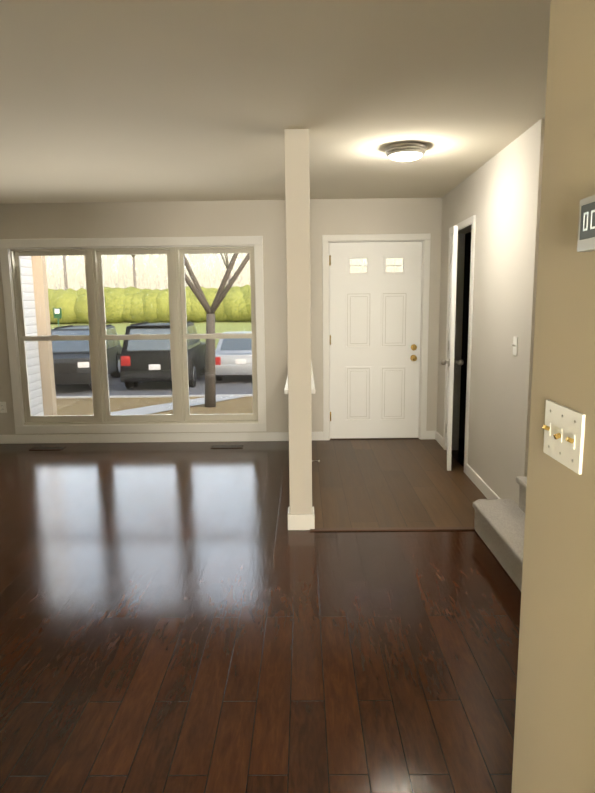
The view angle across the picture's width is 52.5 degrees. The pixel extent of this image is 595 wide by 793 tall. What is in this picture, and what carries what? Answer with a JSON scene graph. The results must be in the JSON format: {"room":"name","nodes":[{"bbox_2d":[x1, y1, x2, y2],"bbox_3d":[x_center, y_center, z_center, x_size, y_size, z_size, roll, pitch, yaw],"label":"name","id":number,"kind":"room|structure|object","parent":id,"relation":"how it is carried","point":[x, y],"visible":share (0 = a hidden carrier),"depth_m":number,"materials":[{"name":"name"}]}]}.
{"room":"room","nodes":[
{"label":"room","id":0,"kind":"room"},
{"bbox_2d":[0,198,441,434],"bbox_3d":[0.347,-0.756,6.218,7.700,2.440,0.150,-1,9,1],"label":"wall","id":1,"kind":"structure","parent":0,"point":[266,219],"depth_m":6.01,"materials":[{"name":"paint"}]},
{"bbox_2d":[0,402,6,412],"bbox_3d":[-3.083,0.112,6.308,0.070,0.116,0.010,-1,9,1],"label":"electrical outlet","id":2,"kind":"object","parent":1,"relation":"attached to","point":[3,409],"visible":1,"depth_m":6.31,"materials":[{"name":"beige plastic"}]},
{"bbox_2d":[0,236,266,433],"bbox_3d":[-1.656,-0.613,6.239,2.640,1.990,0.148,-1,9,1],"label":"triple window","id":3,"kind":"structure","parent":1,"relation":"in","point":[98,336],"depth_m":6.24,"materials":[{"name":"plastic"}]},
{"bbox_2d":[0,432,288,443],"bbox_3d":[-1.661,0.436,6.344,3.295,0.095,0.014,-1,9,1],"label":"baseboard","id":4,"kind":"structure","parent":1,"relation":"attached to","point":[240,436],"depth_m":6.34,"materials":[{"name":"white wood"}]},
{"bbox_2d":[329,241,421,437],"bbox_3d":[0.797,-0.553,6.193,0.932,2.013,0.115,-1,9,1],"label":"front door","id":5,"kind":"structure","parent":1,"relation":"in","point":[375,319],"depth_m":6.20,"materials":[{"name":"white paint"}]},
{"bbox_2d":[322,233,430,439],"bbox_3d":[0.797,-0.590,6.231,1.075,2.097,0.168,-1,9,1],"label":"door frame","id":6,"kind":"structure","parent":1,"relation":"attached to","point":[425,238],"depth_m":6.12,"materials":[{"name":"wood"}]},
{"bbox_2d":[0,439,520,792],"bbox_3d":[0.324,1.198,2.090,7.700,0.124,8.920,-1,9,1],"label":"floor","id":7,"kind":"structure","parent":0,"point":[187,617],"depth_m":2.75,"materials":[{"name":"brown wood"}]},
{"bbox_2d":[29,447,64,449],"bbox_3d":[-2.540,0.528,6.120,0.320,0.010,0.120,-1,9,1],"label":"floor vent","id":8,"kind":"object","parent":7,"relation":"in","point":[46,448],"visible":1,"depth_m":6.10,"materials":[{"name":"metal"}]},
{"bbox_2d":[211,445,243,448],"bbox_3d":[-0.711,0.509,6.100,0.320,0.010,0.120,-1,9,1],"label":"floor vent","id":9,"kind":"object","parent":7,"relation":"in","point":[224,446],"visible":1,"depth_m":6.09,"materials":[{"name":"metal"}]},
{"bbox_2d":[284,129,311,513],"bbox_3d":[0.010,-0.359,3.760,0.144,2.440,0.145,-1,9,1],"label":"post","id":10,"kind":"object","parent":7,"relation":"on","point":[297,189],"visible":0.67,"depth_m":3.67,"materials":[{"name":"paint"}]},
{"bbox_2d":[305,507,314,529],"bbox_3d":[0.095,0.609,5.094,0.051,0.105,2.504,-1,9,1],"label":"baseboard","id":11,"kind":"structure","parent":10,"relation":"attached to","point":[309,518],"depth_m":3.86,"materials":[{"name":"white wood"}]},
{"bbox_2d":[310,527,474,530],"bbox_3d":[0.609,0.849,3.859,1.060,0.009,0.040,-1,9,1],"label":"trim","id":12,"kind":"structure","parent":7,"relation":"on","point":[397,529],"depth_m":3.85,"materials":[{"name":"brown wood"}]},
{"bbox_2d":[473,476,526,590],"bbox_3d":[2.627,-0.308,3.134,3.085,2.474,1.100,-1,9,1],"label":"stairs","id":13,"kind":"structure","parent":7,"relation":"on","point":[499,526],"depth_m":3.46,"materials":[{"name":"beige carpet"}]},
{"bbox_2d":[0,0,550,203],"bbox_3d":[0.293,-1.327,1.686,7.700,0.120,8.920,-1,9,1],"label":"ceiling","id":14,"kind":"structure","parent":0,"point":[147,100],"depth_m":2.90,"materials":[{"name":"paint"}]},
{"bbox_2d":[385,142,426,160],"bbox_3d":[0.709,-1.595,3.958,0.270,0.078,0.270,-1,9,1],"label":"ceiling light fixture","id":15,"kind":"object","parent":14,"relation":"attached to","point":[405,151],"visible":1,"depth_m":3.87,"materials":[{"name":"white glass"}]},
{"bbox_2d":[459,232,470,454],"bbox_3d":[2.106,-0.563,4.878,1.155,2.440,2.500,0,9,2],"label":"wall","id":16,"kind":"structure","parent":0,"point":[466,289],"depth_m":6.12,"materials":[{"name":"black paint"}]},
{"bbox_2d":[437,119,541,501],"bbox_3d":[1.467,-0.549,4.837,0.120,2.440,2.620,0,9,2],"label":"wall","id":17,"kind":"structure","parent":0,"point":[492,194],"depth_m":4.21,"materials":[{"name":"paint"}]},
{"bbox_2d":[447,226,457,470],"bbox_3d":[1.361,-0.423,5.328,0.040,2.020,0.746,1,9,13],"label":"closet door","id":18,"kind":"structure","parent":17,"relation":"in","point":[452,335],"depth_m":4.99,"materials":[{"name":"white wood"}]},
{"bbox_2d":[440,254,463,432],"bbox_3d":[1.313,-0.425,5.344,0.217,1.690,0.715,0,9,2],"label":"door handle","id":19,"kind":"object","parent":18,"relation":"attached to","point":[460,362],"visible":0.9,"depth_m":5.04,"materials":[{"name":"silver metal"}]},
{"bbox_2d":[443,215,475,473],"bbox_3d":[1.473,-0.454,5.318,0.136,2.100,0.880,0,9,2],"label":"door frame","id":20,"kind":"structure","parent":17,"relation":"attached to","point":[469,221],"depth_m":5.60,"materials":[{"name":"white wood"}]},
{"bbox_2d":[435,431,499,498],"bbox_3d":[1.414,0.609,5.024,0.014,0.095,2.620,0,9,2],"label":"baseboard","id":21,"kind":"structure","parent":17,"relation":"attached to","point":[485,489],"depth_m":4.68,"materials":[{"name":"white wood"}]},
{"bbox_2d":[511,336,517,355],"bbox_3d":[1.368,-0.319,3.813,0.028,0.116,0.072,0,9,2],"label":"light switch","id":22,"kind":"object","parent":17,"relation":"attached to","point":[515,344],"visible":1,"depth_m":3.80,"materials":[{"name":"white plastic"}]},
{"bbox_2d":[516,116,544,504],"bbox_3d":[2.812,-1.694,2.835,2.920,5.300,1.190,-1,9,1],"label":"wall","id":23,"kind":"structure","parent":0,"point":[528,282],"depth_m":3.56,"materials":[{"name":"paint"}]},
{"bbox_2d":[511,0,594,792],"bbox_3d":[1.002,0.220,0.058,0.920,2.440,4.930,-1,9,1],"label":"wall","id":24,"kind":"structure","parent":0,"point":[554,742],"depth_m":1.26,"materials":[{"name":"paint"}]},
{"bbox_2d":[542,400,585,474],"bbox_3d":[0.543,0.080,1.250,0.023,0.119,0.176,-1,9,1],"label":"switch plate","id":25,"kind":"object","parent":24,"relation":"attached to","point":[563,427],"visible":1,"depth_m":1.23,"materials":[{"name":"white plastic"}]},
{"bbox_2d":[577,195,594,251],"bbox_3d":[0.529,-0.299,1.028,0.039,0.092,0.150,-1,9,1],"label":"thermostat","id":26,"kind":"object","parent":24,"relation":"attached to","point":[586,235],"visible":1,"depth_m":1.07,"materials":[{"name":"white plastic"}]},
{"bbox_3d":[0.031,0.224,5.114,0.120,0.860,2.345,-1,9,1],"label":"wall","id":27,"kind":"structure","parent":0,"visible":0},
{"bbox_2d":[284,362,314,393],"bbox_3d":[0.026,-0.190,5.048,0.200,0.080,2.345,-1,9,1],"label":"trim","id":28,"kind":"structure","parent":27,"relation":"on","point":[312,387],"depth_m":4.08,"materials":[{"name":"white wood"}]},
{"label":"outside","id":29,"kind":"structure","parent":0,"visible":0},
{"bbox_2d":[50,321,252,415],"bbox_3d":[0.526,-8.191,62.536,80.000,1.850,113.440,-1,9,1],"label":"ground","id":30,"kind":"structure","parent":29,"point":[223,327],"depth_m":16.14,"materials":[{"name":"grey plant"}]},
{"bbox_2d":[20,256,43,415],"bbox_3d":[-4.134,-2.399,7.302,0.650,6.550,2.410,-1,9,1],"label":"siding","id":31,"kind":"object","parent":30,"relation":"on","point":[27,277],"depth_m":8.56,"materials":[{"name":"white wood"}]},
{"bbox_2d":[31,256,56,415],"bbox_3d":[-3.720,-1.226,8.807,0.200,3.750,0.180,-1,9,1],"label":"porch post","id":32,"kind":"object","parent":30,"relation":"on","point":[37,275],"depth_m":8.78,"materials":[{"name":"beige wood"}]},
{"bbox_2d":[53,308,61,326],"bbox_3d":[-12.954,-3.887,32.508,0.400,1.750,0.460,-1,9,1],"label":"station sign","id":33,"kind":"object","parent":30,"relation":"on","point":[56,311],"depth_m":32.53,"materials":[{"name":"green metal"}]},
{"bbox_2d":[63,256,67,289],"bbox_3d":[-18.809,-15.751,49.476,14.697,18.266,12.435,-1,9,1],"label":"tree","id":34,"kind":"object","parent":30,"relation":"on","point":[65,272],"depth_m":48.45,"materials":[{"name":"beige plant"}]},
{"bbox_2d":[51,324,121,389],"bbox_3d":[-6.726,-1.229,18.466,1.886,1.780,4.700,-2,9,-5],"label":"suv","id":35,"kind":"object","parent":30,"relation":"on","point":[72,329],"depth_m":17.88,"materials":[{"name":"paint"}]},
{"bbox_2d":[131,255,136,287],"bbox_3d":[-14.311,-16.005,51.346,15.686,18.069,10.919,-1,9,1],"label":"tree","id":36,"kind":"object","parent":30,"relation":"on","point":[134,273],"depth_m":52.48,"materials":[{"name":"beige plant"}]},
{"bbox_2d":[48,284,250,323],"bbox_3d":[0.209,-6.140,39.587,74.148,2.578,3.114,-1,9,1],"label":"hedge","id":37,"kind":"object","parent":30,"relation":"on","point":[237,293],"depth_m":38.65,"materials":[{"name":"green plant"}]},
{"bbox_2d":[120,321,205,387],"bbox_3d":[-4.022,-1.411,19.020,1.956,1.900,4.900,-1,9,-1],"label":"suv","id":38,"kind":"object","parent":30,"relation":"on","point":[154,329],"depth_m":16.70,"materials":[{"name":"paint"}]},
{"bbox_2d":[184,253,249,406],"bbox_3d":[-1.094,-3.779,12.205,9.110,8.166,4.762,-1,9,1],"label":"tree","id":39,"kind":"object","parent":30,"relation":"on","point":[216,303],"depth_m":12.63,"materials":[{"name":"brown plant"}]},
{"bbox_2d":[220,253,230,281],"bbox_3d":[-7.944,-13.548,51.415,8.481,13.042,10.448,-1,9,1],"label":"tree","id":40,"kind":"object","parent":30,"relation":"on","point":[226,258],"depth_m":52.23,"materials":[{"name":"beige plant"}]},
{"bbox_2d":[215,331,251,380],"bbox_3d":[-1.709,-1.427,20.211,1.836,1.500,4.700,-1,9,0],"label":"sedan","id":41,"kind":"object","parent":30,"relation":"on","point":[228,353],"depth_m":18.00,"materials":[{"name":"paint"}]},
{"bbox_2d":[45,253,402,290],"bbox_3d":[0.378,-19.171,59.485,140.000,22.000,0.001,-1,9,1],"label":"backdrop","id":42,"kind":"structure","parent":29,"point":[122,261],"depth_m":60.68,"materials":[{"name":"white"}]}
]}

